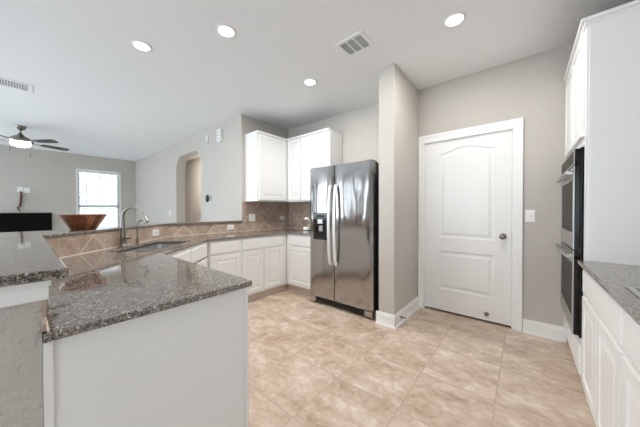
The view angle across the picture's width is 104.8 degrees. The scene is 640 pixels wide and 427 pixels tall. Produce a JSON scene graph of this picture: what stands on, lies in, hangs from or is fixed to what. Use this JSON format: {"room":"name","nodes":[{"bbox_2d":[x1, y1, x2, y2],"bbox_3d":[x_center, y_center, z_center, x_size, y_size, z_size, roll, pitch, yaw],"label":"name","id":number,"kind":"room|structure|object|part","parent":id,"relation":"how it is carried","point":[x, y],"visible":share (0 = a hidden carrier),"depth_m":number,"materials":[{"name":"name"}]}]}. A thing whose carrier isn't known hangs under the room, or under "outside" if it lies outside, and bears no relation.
{"room":"kitchen","nodes":[
{"label":"kitchen","id":0,"kind":"room"},
{"bbox_2d":[0,144,135,229],"bbox_3d":[-7.804,-0.190,5.049,0.140,2.740,6.990,0,1,40],"label":"wall","id":1,"kind":"structure","parent":0,"point":[50,176],"depth_m":6.19,"materials":[{"name":"grey paint"}]},
{"bbox_2d":[17,187,22,211],"bbox_3d":[-7.052,-0.331,5.793,0.070,0.584,0.101,0,1,40],"label":"cable","id":2,"kind":"object","parent":1,"relation":"attached to","point":[19,189],"visible":1,"depth_m":5.80,"materials":[{"name":"brown plastic"}]},
{"bbox_2d":[0,213,51,232],"bbox_3d":[-7.089,0.279,5.755,0.061,0.585,1.130,0,1,40],"label":"television","id":3,"kind":"object","parent":1,"relation":"attached to","point":[9,222],"visible":0.62,"depth_m":5.84,"materials":[{"name":"black"}]},
{"bbox_2d":[24,188,29,192],"bbox_3d":[-7.006,-0.555,5.890,0.008,0.118,0.090,0,1,40],"label":"wall outlet","id":4,"kind":"object","parent":1,"relation":"attached to","point":[26,190],"visible":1,"depth_m":5.89,"materials":[{"name":"white plastic"}]},
{"bbox_2d":[76,168,120,227],"bbox_3d":[-6.195,-0.307,6.929,0.170,1.790,0.980,0,1,40],"label":"window","id":5,"kind":"structure","parent":1,"relation":"in","point":[118,206],"depth_m":6.92,"materials":[{"name":"white paint"}]},
{"bbox_2d":[0,243,174,426],"bbox_3d":[-1.477,0.677,2.200,1.008,1.043,3.447,0,1,-9],"label":"wall","id":6,"kind":"structure","parent":0,"point":[21,376],"depth_m":0.62,"materials":[{"name":"grey paint"}]},
{"bbox_2d":[0,280,51,307],"bbox_3d":[-0.751,0.198,0.594,0.027,0.053,0.140,0,1,40],"label":"trim","id":7,"kind":"structure","parent":6,"relation":"attached to","point":[13,295],"depth_m":0.61,"materials":[{"name":"white paint"}]},
{"bbox_2d":[42,300,46,333],"bbox_3d":[-1.236,0.238,1.072,1.346,0.143,0.008,0,1,40],"label":"wall tile","id":8,"kind":"structure","parent":6,"relation":"attached to","point":[44,320],"depth_m":0.64,"materials":[{"name":"beige tile"}]},
{"bbox_2d":[45,225,167,257],"bbox_3d":[-1.825,0.227,2.290,0.008,0.143,1.587,0,1,-5],"label":"wall tile","id":9,"kind":"structure","parent":6,"relation":"attached to","point":[77,244],"depth_m":1.98,"materials":[{"name":"beige tile"}]},
{"bbox_2d":[153,229,158,235],"bbox_3d":[-1.863,0.218,2.801,0.008,0.072,0.115,0,1,-5],"label":"wall outlet","id":10,"kind":"object","parent":9,"relation":"attached to","point":[155,232],"visible":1,"depth_m":2.81,"materials":[{"name":"white plastic"}]},
{"bbox_2d":[0,220,242,286],"bbox_3d":[-1.713,0.143,2.075,1.586,0.026,3.726,0,1,-10],"label":"bar","id":11,"kind":"object","parent":6,"relation":"on","point":[26,257],"visible":0.85,"depth_m":0.87,"materials":[{"name":"stone"}]},
{"bbox_2d":[58,214,106,229],"bbox_3d":[-1.944,0.070,2.027,0.296,0.123,0.296,0,1,40],"label":"salad bowl","id":12,"kind":"object","parent":11,"relation":"on","point":[72,221],"visible":1,"depth_m":1.95,"materials":[{"name":"brown wood"}]},
{"bbox_2d":[168,222,241,235],"bbox_3d":[-1.563,0.214,3.481,0.008,0.143,1.050,0,1,40],"label":"wall tile","id":13,"kind":"structure","parent":6,"relation":"attached to","point":[189,229],"depth_m":3.39,"materials":[{"name":"brown tile"}]},
{"bbox_2d":[227,225,233,229],"bbox_3d":[-1.349,0.207,3.725,0.008,0.072,0.115,0,1,40],"label":"wall outlet","id":14,"kind":"object","parent":13,"relation":"attached to","point":[229,227],"visible":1,"depth_m":3.72,"materials":[{"name":"white plastic"}]},
{"bbox_2d":[79,172,116,226],"bbox_3d":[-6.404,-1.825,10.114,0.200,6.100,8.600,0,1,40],"label":"blind","id":15,"kind":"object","parent":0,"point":[115,220],"depth_m":8.54,"materials":[{"name":"plastic"}]},
{"bbox_2d":[135,114,251,223],"bbox_3d":[-3.428,-0.206,5.832,5.870,2.740,0.190,0,1,40],"label":"wall","id":16,"kind":"structure","parent":0,"point":[160,175],"depth_m":4.70,"materials":[{"name":"grey paint"}]},
{"bbox_2d":[206,195,211,201],"bbox_3d":[-2.057,-0.280,4.549,0.192,0.135,0.028,0,1,40],"label":"thermostat","id":17,"kind":"object","parent":16,"relation":"attached to","point":[208,198],"visible":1,"depth_m":4.54,"materials":[{"name":"grey plastic"}]},
{"bbox_2d":[217,129,221,141],"bbox_3d":[-1.732,-1.343,4.251,0.110,0.210,0.051,0,1,40],"label":"door chime","id":18,"kind":"object","parent":16,"relation":"attached to","point":[219,131],"visible":1,"depth_m":4.22,"materials":[{"name":"white plastic"}]},
{"bbox_2d":[252,118,288,202],"bbox_3d":[-0.785,-0.197,4.513,0.120,2.740,1.160,0,1,40],"label":"wall","id":19,"kind":"structure","parent":0,"point":[259,125],"depth_m":4.29,"materials":[{"name":"grey paint"}]},
{"bbox_2d":[42,228,302,333],"bbox_3d":[-1.023,0.289,2.764,1.867,0.006,3.869,0,1,18],"label":"trim","id":20,"kind":"structure","parent":19,"relation":"attached to","point":[48,331],"depth_m":2.34,"materials":[{"name":"beige"}]},
{"bbox_2d":[242,202,288,230],"bbox_3d":[-0.908,0.042,4.267,0.008,0.468,1.000,0,1,40],"label":"wall tile","id":21,"kind":"structure","parent":19,"relation":"attached to","point":[267,214],"depth_m":4.21,"materials":[{"name":"brown tile"}]},
{"bbox_2d":[249,214,254,220],"bbox_3d":[-1.106,0.069,4.016,0.008,0.118,0.118,0,1,40],"label":"light switch","id":22,"kind":"object","parent":21,"relation":"attached to","point":[251,216],"visible":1,"depth_m":4.01,"materials":[{"name":"white plastic"}]},
{"bbox_2d":[245,130,286,202],"bbox_3d":[-0.862,-0.723,4.046,0.333,1.062,0.628,0,1,40],"label":"upper cabinet","id":23,"kind":"object","parent":19,"relation":"attached to","point":[265,153],"visible":0.98,"depth_m":3.87,"materials":[{"name":"white paint"}]},
{"bbox_3d":[-0.863,-1.239,4.041,0.333,0.030,0.628,0,1,40],"label":"moulding","id":24,"kind":"part","parent":23,"relation":"part of","materials":[{"name":"white paint"}]},
{"bbox_3d":[-0.749,-0.714,3.953,0.019,1.005,0.530,0,1,40],"label":"door","id":25,"kind":"part","parent":23,"relation":"part of","materials":[{"name":"white paint"}]},
{"bbox_2d":[0,0,634,160],"bbox_3d":[-2.162,-1.578,1.063,14.100,0.100,8.300,0,1,40],"label":"ceiling","id":26,"kind":"structure","parent":0,"point":[94,93],"depth_m":2.42,"materials":[{"name":"white paint"}]},
{"bbox_2d":[0,77,32,92],"bbox_3d":[-3.841,-1.536,2.720,0.280,0.012,0.880,0,1,40],"label":"ceiling vent","id":27,"kind":"object","parent":26,"relation":"in","point":[5,82],"visible":1,"depth_m":2.95,"materials":[{"name":"white metal"}]},
{"bbox_2d":[0,125,69,155],"bbox_3d":[-5.375,-1.290,4.420,1.228,0.535,1.273,0,1,40],"label":"ceiling fan","id":28,"kind":"object","parent":26,"relation":"hanging from","point":[19,140],"visible":1,"depth_m":4.36,"materials":[{"name":"silver metal"}]},
{"bbox_3d":[-5.336,-1.225,4.396,0.250,0.085,0.250,0,1,40],"label":"lamp shade","id":29,"kind":"part","parent":28,"relation":"part of","materials":[{"name":"white glass"}]},
{"bbox_3d":[-4.877,-1.283,4.381,0.400,0.034,0.130,0,1,2],"label":"blade","id":30,"kind":"part","parent":28,"relation":"part of","materials":[{"name":"brown wood"}]},
{"bbox_3d":[-5.181,-1.287,4.828,0.130,0.034,0.400,0,1,20],"label":"blade","id":31,"kind":"part","parent":28,"relation":"part of","materials":[{"name":"brown wood"}]},
{"bbox_2d":[131,40,151,51],"bbox_3d":[-1.641,-1.539,2.269,0.164,0.006,0.164,0,1,40],"label":"recessed light","id":32,"kind":"object","parent":26,"relation":"in","point":[140,45],"visible":1,"depth_m":2.26,"materials":[{"name":"white paint"}]},
{"bbox_2d":[216,24,235,37],"bbox_3d":[-0.793,-1.538,2.084,0.164,0.006,0.164,0,1,40],"label":"recessed light","id":33,"kind":"object","parent":26,"relation":"in","point":[225,30],"visible":1,"depth_m":2.08,"materials":[{"name":"white"}]},
{"bbox_2d":[303,78,316,85],"bbox_3d":[-0.116,-1.548,2.913,0.164,0.006,0.164,0,1,40],"label":"recessed light","id":34,"kind":"object","parent":26,"relation":"in","point":[309,82],"visible":1,"depth_m":2.91,"materials":[{"name":"white"}]},
{"bbox_2d":[335,30,374,57],"bbox_3d":[0.320,-1.539,2.258,0.280,0.012,0.250,0,1,40],"label":"ceiling vent","id":35,"kind":"object","parent":26,"relation":"in","point":[357,43],"visible":1,"depth_m":2.25,"materials":[{"name":"white metal"}]},
{"bbox_2d":[443,11,465,27],"bbox_3d":[1.072,-1.541,1.965,0.164,0.006,0.164,0,1,40],"label":"recessed light","id":36,"kind":"object","parent":26,"relation":"in","point":[455,19],"visible":1,"depth_m":1.96,"materials":[{"name":"white"}]},
{"bbox_2d":[185,43,573,341],"bbox_3d":[-1.011,-0.203,5.078,10.150,2.740,0.120,0,1,40],"label":"wall","id":37,"kind":"structure","parent":0,"point":[532,88],"depth_m":2.45,"materials":[{"name":"grey paint"}]},
{"bbox_2d":[289,202,309,227],"bbox_3d":[-0.121,0.041,4.258,1.230,0.468,0.008,0,1,40],"label":"wall tile","id":38,"kind":"structure","parent":37,"relation":"attached to","point":[298,212],"depth_m":4.48,"materials":[{"name":"brown tile"}]},
{"bbox_2d":[287,128,341,202],"bbox_3d":[-0.115,-0.724,4.014,0.925,1.062,0.345,0,1,40],"label":"upper cabinet","id":39,"kind":"object","parent":37,"relation":"attached to","point":[320,148],"visible":0.82,"depth_m":3.88,"materials":[{"name":"white paint"}]},
{"bbox_3d":[-0.429,-0.716,4.077,0.295,1.005,0.019,0,1,40],"label":"door","id":40,"kind":"part","parent":39,"relation":"part of","materials":[{"name":"white paint"}]},
{"bbox_3d":[-0.116,-1.240,4.009,0.925,0.030,0.345,0,1,40],"label":"moulding","id":41,"kind":"part","parent":39,"relation":"part of","materials":[{"name":"white paint"}]},
{"bbox_3d":[-0.086,-0.713,3.792,0.555,1.005,0.019,0,1,40],"label":"door","id":42,"kind":"part","parent":39,"relation":"part of","materials":[{"name":"white paint"}]},
{"bbox_2d":[424,131,511,325],"bbox_3d":[1.630,0.152,2.796,0.866,2.022,0.109,0,1,40],"label":"door","id":43,"kind":"structure","parent":37,"relation":"in","point":[468,223],"depth_m":2.77,"materials":[{"name":"white paint"}]},
{"bbox_3d":[1.894,0.240,2.555,0.064,0.064,0.074,0,1,40],"label":"knob","id":44,"kind":"part","parent":43,"relation":"part of","materials":[{"name":"silver metal"}]},
{"bbox_2d":[418,117,523,331],"bbox_3d":[1.670,0.114,2.831,1.022,2.145,0.134,0,1,40],"label":"trim","id":45,"kind":"structure","parent":37,"relation":"attached to","point":[517,125],"depth_m":2.51,"materials":[{"name":"white paint"}]},
{"bbox_2d":[525,210,534,221],"bbox_3d":[2.072,0.025,2.433,0.072,0.118,0.008,0,1,40],"label":"light switch","id":46,"kind":"object","parent":37,"relation":"attached to","point":[529,214],"visible":1,"depth_m":2.43,"materials":[{"name":"white plastic"}]},
{"bbox_2d":[523,318,566,342],"bbox_3d":[2.150,1.123,2.370,0.312,0.135,0.027,0,1,40],"label":"baseboard","id":47,"kind":"structure","parent":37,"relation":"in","point":[544,330],"depth_m":2.37,"materials":[{"name":"white paint"}]},
{"bbox_2d":[379,63,417,314],"bbox_3d":[0.939,-0.183,2.892,0.176,2.740,0.748,0,1,40],"label":"wall column","id":48,"kind":"structure","parent":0,"point":[398,97],"depth_m":2.65,"materials":[{"name":"grey paint"}]},
{"bbox_2d":[375,310,394,328],"bbox_3d":[0.690,1.123,2.611,0.215,0.135,0.027,0,1,40],"label":"baseboard","id":49,"kind":"structure","parent":48,"relation":"attached to","point":[382,318],"depth_m":2.61,"materials":[{"name":"white paint"}]},
{"bbox_2d":[394,296,419,328],"bbox_3d":[1.008,1.120,2.828,0.027,0.135,0.743,0,1,40],"label":"baseboard","id":50,"kind":"structure","parent":48,"relation":"attached to","point":[409,309],"depth_m":2.79,"materials":[{"name":"white paint"}]},
{"bbox_2d":[248,284,595,426],"bbox_3d":[-2.172,1.262,1.073,14.100,0.100,8.250,0,1,40],"label":"floor","id":51,"kind":"structure","parent":0,"point":[311,363],"depth_m":1.86,"materials":[{"name":"tile"}]},
{"bbox_2d":[42,287,248,426],"bbox_3d":[-0.953,0.770,1.246,1.110,0.875,0.627,0,1,40],"label":"base cabinet","id":52,"kind":"object","parent":51,"relation":"on","point":[186,365],"visible":0.58,"depth_m":0.86,"materials":[{"name":"white paint"}]},
{"bbox_2d":[42,228,309,342],"bbox_3d":[-0.653,0.305,2.640,2.464,0.024,3.160,0,1,40],"label":"countertop","id":53,"kind":"structure","parent":52,"relation":"on","point":[102,288],"depth_m":1.07,"materials":[{"name":"stone"}]},
{"bbox_2d":[119,206,148,246],"bbox_3d":[-1.665,0.114,2.196,0.248,0.370,0.088,0,1,-5],"label":"kitchen faucet","id":54,"kind":"object","parent":53,"relation":"on","point":[123,243],"visible":1,"depth_m":2.19,"materials":[{"name":"silver metal"}]},
{"bbox_3d":[-1.678,0.004,2.208,0.188,0.150,0.025,0,1,-5],"label":"spout","id":55,"kind":"part","parent":54,"relation":"part of","materials":[{"name":"silver metal"}]},
{"bbox_2d":[135,220,142,243],"bbox_3d":[-1.741,0.179,2.418,0.116,0.235,0.076,0,1,-5],"label":"tap","id":56,"kind":"object","parent":53,"relation":"on","point":[137,238],"visible":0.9,"depth_m":2.39,"materials":[{"name":"silver metal"}]},
{"bbox_2d":[124,243,181,251],"bbox_3d":[-1.533,0.414,2.301,0.380,0.168,0.760,0,1,-5],"label":"sink","id":57,"kind":"object","parent":53,"relation":"in","point":[155,247],"visible":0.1,"depth_m":2.53,"materials":[{"name":"silver metal"}]},
{"bbox_3d":[-1.516,0.416,2.110,0.380,0.168,0.376,0,1,-5],"label":"bowl","id":58,"kind":"part","parent":57,"relation":"part of","materials":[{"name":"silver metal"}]},
{"bbox_3d":[-1.551,0.412,2.492,0.380,0.168,0.376,0,1,-5],"label":"bowl","id":59,"kind":"part","parent":57,"relation":"part of","materials":[{"name":"silver metal"}]},
{"bbox_2d":[303,217,309,232],"bbox_3d":[-0.195,0.169,3.669,0.117,0.224,0.131,0,1,-2],"label":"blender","id":60,"kind":"object","parent":53,"relation":"on","point":[306,229],"visible":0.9,"depth_m":3.63,"materials":[{"name":"white plastic"}]},
{"bbox_2d":[304,219,309,226],"bbox_3d":[-0.196,0.142,3.676,0.096,0.106,0.096,0,1,40],"label":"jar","id":61,"kind":"object","parent":60,"relation":"on","point":[306,221],"depth_m":3.64,"materials":[{"name":"white"}]},
{"bbox_2d":[169,241,207,266],"bbox_3d":[-1.513,0.760,2.329,0.580,0.875,1.395,0,1,-5],"label":"base cabinet","id":62,"kind":"object","parent":51,"relation":"on","point":[197,254],"visible":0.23,"depth_m":2.47,"materials":[{"name":"white paint"}]},
{"bbox_3d":[-1.216,0.419,2.150,0.019,0.140,0.390,0,1,-5],"label":"drawer","id":63,"kind":"part","parent":62,"relation":"part of","materials":[{"name":"white paint"}]},
{"bbox_3d":[-1.253,0.414,2.553,0.019,0.140,0.390,0,1,-5],"label":"drawer","id":64,"kind":"part","parent":62,"relation":"part of","materials":[{"name":"white paint"}]},
{"bbox_3d":[-1.253,0.787,2.557,0.019,0.565,0.390,0,1,-5],"label":"door","id":65,"kind":"part","parent":62,"relation":"part of","materials":[{"name":"white paint"}]},
{"bbox_2d":[207,238,239,276],"bbox_3d":[-1.384,0.750,3.199,0.640,0.875,0.415,0,1,40],"label":"base cabinet","id":66,"kind":"object","parent":51,"relation":"on","point":[223,255],"visible":0.24,"depth_m":2.99,"materials":[{"name":"white paint"}]},
{"bbox_3d":[-1.146,0.410,2.997,0.019,0.140,0.385,0,1,40],"label":"drawer","id":67,"kind":"part","parent":66,"relation":"part of","materials":[{"name":"white paint"}]},
{"bbox_3d":[-1.146,0.782,3.001,0.019,0.565,0.385,0,1,40],"label":"door","id":68,"kind":"part","parent":66,"relation":"part of","materials":[{"name":"white paint"}]},
{"bbox_2d":[240,234,286,301],"bbox_3d":[-0.982,0.745,3.682,0.640,0.875,0.843,0,1,40],"label":"base cabinet","id":69,"kind":"object","parent":51,"relation":"on","point":[263,259],"visible":0.69,"depth_m":3.44,"materials":[{"name":"white paint"}]},
{"bbox_3d":[-0.896,0.778,3.301,0.019,0.565,0.337,0,1,40],"label":"door","id":70,"kind":"part","parent":69,"relation":"part of","materials":[{"name":"white paint"}]},
{"bbox_3d":[-0.785,0.404,3.431,0.019,0.140,0.685,0,1,40],"label":"drawer","id":71,"kind":"part","parent":69,"relation":"part of","materials":[{"name":"white paint"}]},
{"bbox_3d":[-0.673,0.775,3.569,0.019,0.565,0.337,0,1,40],"label":"door","id":72,"kind":"part","parent":69,"relation":"part of","materials":[{"name":"white paint"}]},
{"bbox_2d":[287,234,310,295],"bbox_3d":[-0.112,0.741,3.841,0.594,0.875,0.640,0,1,40],"label":"base cabinet","id":73,"kind":"object","parent":51,"relation":"on","point":[298,246],"visible":0.52,"depth_m":3.60,"materials":[{"name":"white paint"}]},
{"bbox_3d":[-0.291,0.402,3.582,0.505,0.140,0.019,0,1,40],"label":"drawer","id":74,"kind":"part","parent":73,"relation":"part of","materials":[{"name":"white paint"}]},
{"bbox_3d":[-0.290,0.774,3.586,0.505,0.565,0.019,0,1,40],"label":"door","id":75,"kind":"part","parent":73,"relation":"part of","materials":[{"name":"white paint"}]},
{"bbox_2d":[310,159,378,318],"bbox_3d":[0.424,0.285,3.262,0.938,1.797,0.772,0,1,40],"label":"refrigerator","id":76,"kind":"object","parent":51,"relation":"on","point":[344,198],"visible":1,"depth_m":2.94,"materials":[{"name":"grey metal"}]},
{"bbox_3d":[-0.001,0.223,3.193,0.197,0.195,0.002,0,1,40],"label":"alcove frame","id":77,"kind":"part","parent":76,"relation":"part of","materials":[{"name":"black plastic"}]},
{"bbox_3d":[0.035,0.245,3.217,0.397,1.690,0.070,0,1,40],"label":"freezer door","id":78,"kind":"part","parent":76,"relation":"part of","materials":[{"name":"silver metal"}]},
{"bbox_3d":[0.119,0.144,3.061,0.042,0.999,0.076,0,1,40],"label":"handle","id":79,"kind":"part","parent":76,"relation":"part of","materials":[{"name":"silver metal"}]},
{"bbox_3d":[0.183,0.145,3.007,0.042,0.999,0.076,0,1,40],"label":"handle","id":80,"kind":"part","parent":76,"relation":"part of","materials":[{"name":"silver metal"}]},
{"bbox_3d":[0.399,0.248,2.914,0.532,1.690,0.070,0,1,40],"label":"door","id":81,"kind":"part","parent":76,"relation":"part of","materials":[{"name":"silver metal"}]},
{"bbox_2d":[564,0,639,402],"bbox_3d":[2.204,-0.019,1.719,0.658,2.432,0.927,0,1,40],"label":"tall cabinet","id":82,"kind":"object","parent":51,"relation":"on","point":[602,76],"visible":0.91,"depth_m":1.50,"materials":[{"name":"white paint"}]},
{"bbox_2d":[555,147,584,338],"bbox_3d":[2.177,0.194,1.773,0.667,1.275,0.766,0,1,40],"label":"double oven","id":83,"kind":"object","parent":82,"relation":"in","point":[571,179],"visible":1,"depth_m":1.69,"materials":[{"name":"black"}]},
{"bbox_3d":[1.940,0.290,1.974,0.047,0.024,0.692,0,1,40],"label":"handle","id":84,"kind":"part","parent":83,"relation":"part of","materials":[{"name":"silver metal"}]},
{"bbox_3d":[1.939,-0.285,1.968,0.047,0.024,0.692,0,1,40],"label":"handle","id":85,"kind":"part","parent":83,"relation":"part of","materials":[{"name":"silver metal"}]},
{"bbox_3d":[1.958,0.537,1.962,0.005,0.565,0.750,0,1,40],"label":"door","id":86,"kind":"part","parent":83,"relation":"part of","materials":[{"name":"silver metal"}]},
{"bbox_3d":[1.957,-0.043,1.955,0.005,0.565,0.750,0,1,40],"label":"door","id":87,"kind":"part","parent":83,"relation":"part of","materials":[{"name":"silver metal"}]},
{"bbox_3d":[1.957,-0.388,1.952,0.004,0.101,0.746,0,1,40],"label":"control panel","id":88,"kind":"part","parent":83,"relation":"part of","materials":[{"name":"silver metal"}]},
{"bbox_3d":[1.983,0.193,1.934,0.012,1.275,0.766,0,1,40],"label":"trim frame","id":89,"kind":"part","parent":83,"relation":"part of","materials":[{"name":"black metal"}]},
{"bbox_2d":[582,147,584,295],"bbox_3d":[2.212,0.194,1.747,0.580,1.269,0.742,0,1,40],"label":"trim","id":90,"kind":"structure","parent":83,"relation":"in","point":[583,149],"depth_m":1.64,"materials":[{"name":"black"}]},
{"bbox_3d":[2.100,-0.844,2.074,0.019,0.675,0.400,0,1,40],"label":"door","id":91,"kind":"part","parent":82,"relation":"part of","materials":[{"name":"white paint"}]},
{"bbox_3d":[1.971,0.965,1.933,0.019,0.190,0.800,0,1,40],"label":"drawer","id":92,"kind":"part","parent":82,"relation":"part of","materials":[{"name":"white paint"}]},
{"bbox_3d":[1.835,-0.840,1.754,0.019,0.675,0.400,0,1,40],"label":"door","id":93,"kind":"part","parent":82,"relation":"part of","materials":[{"name":"white paint"}]},
{"bbox_3d":[2.202,-1.212,1.707,0.658,0.047,0.927,0,1,40],"label":"moulding","id":94,"kind":"part","parent":82,"relation":"part of","materials":[{"name":"white paint"}]},
{"bbox_3d":[1.930,-0.015,1.358,0.618,2.432,0.004,0,1,40],"label":"panel","id":95,"kind":"part","parent":82,"relation":"part of","materials":[{"name":"white paint"}]},
{"bbox_2d":[581,269,627,426],"bbox_3d":[1.646,0.767,1.048,0.640,0.875,0.830,0,1,40],"label":"base cabinet","id":96,"kind":"object","parent":51,"relation":"on","point":[602,316],"visible":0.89,"depth_m":1.17,"materials":[{"name":"white paint"}]},
{"bbox_3d":[1.539,0.799,1.404,0.019,0.555,0.396,0,1,40],"label":"door","id":97,"kind":"part","parent":96,"relation":"part of","materials":[{"name":"white paint"}]},
{"bbox_3d":[1.408,0.428,1.244,0.019,0.150,0.803,0,1,40],"label":"drawer","id":98,"kind":"part","parent":96,"relation":"part of","materials":[{"name":"white paint"}]},
{"bbox_2d":[578,260,639,324],"bbox_3d":[1.088,0.325,0.383,0.663,0.024,2.574,0,1,40],"label":"countertop","id":99,"kind":"structure","parent":96,"relation":"on","point":[612,277],"depth_m":1.14,"materials":[{"name":"stone"}]},
{"bbox_2d":[624,286,639,297],"bbox_3d":[1.226,0.307,0.571,0.520,0.006,0.760,0,1,40],"label":"cooktop","id":100,"kind":"object","parent":99,"relation":"in","point":[636,290],"visible":1,"depth_m":0.97,"materials":[{"name":"silver metal"}]},
{"bbox_3d":[1.279,0.803,1.091,0.019,0.555,0.396,0,1,40],"label":"door","id":101,"kind":"part","parent":96,"relation":"part of","materials":[{"name":"white paint"}]},
{"bbox_2d":[621,311,639,426],"bbox_3d":[1.123,0.775,0.418,0.640,0.875,0.800,0,1,40],"label":"base cabinet","id":102,"kind":"object","parent":51,"relation":"on","point":[630,412],"visible":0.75,"depth_m":0.85,"materials":[{"name":"white paint"}]},
{"bbox_3d":[1.010,0.807,0.768,0.019,0.555,0.383,0,1,40],"label":"door","id":103,"kind":"part","parent":102,"relation":"part of","materials":[{"name":"white paint"}]},
{"bbox_3d":[0.884,0.436,0.613,0.019,0.150,0.776,0,1,40],"label":"drawer","id":104,"kind":"part","parent":102,"relation":"part of","materials":[{"name":"white paint"}]}
]}

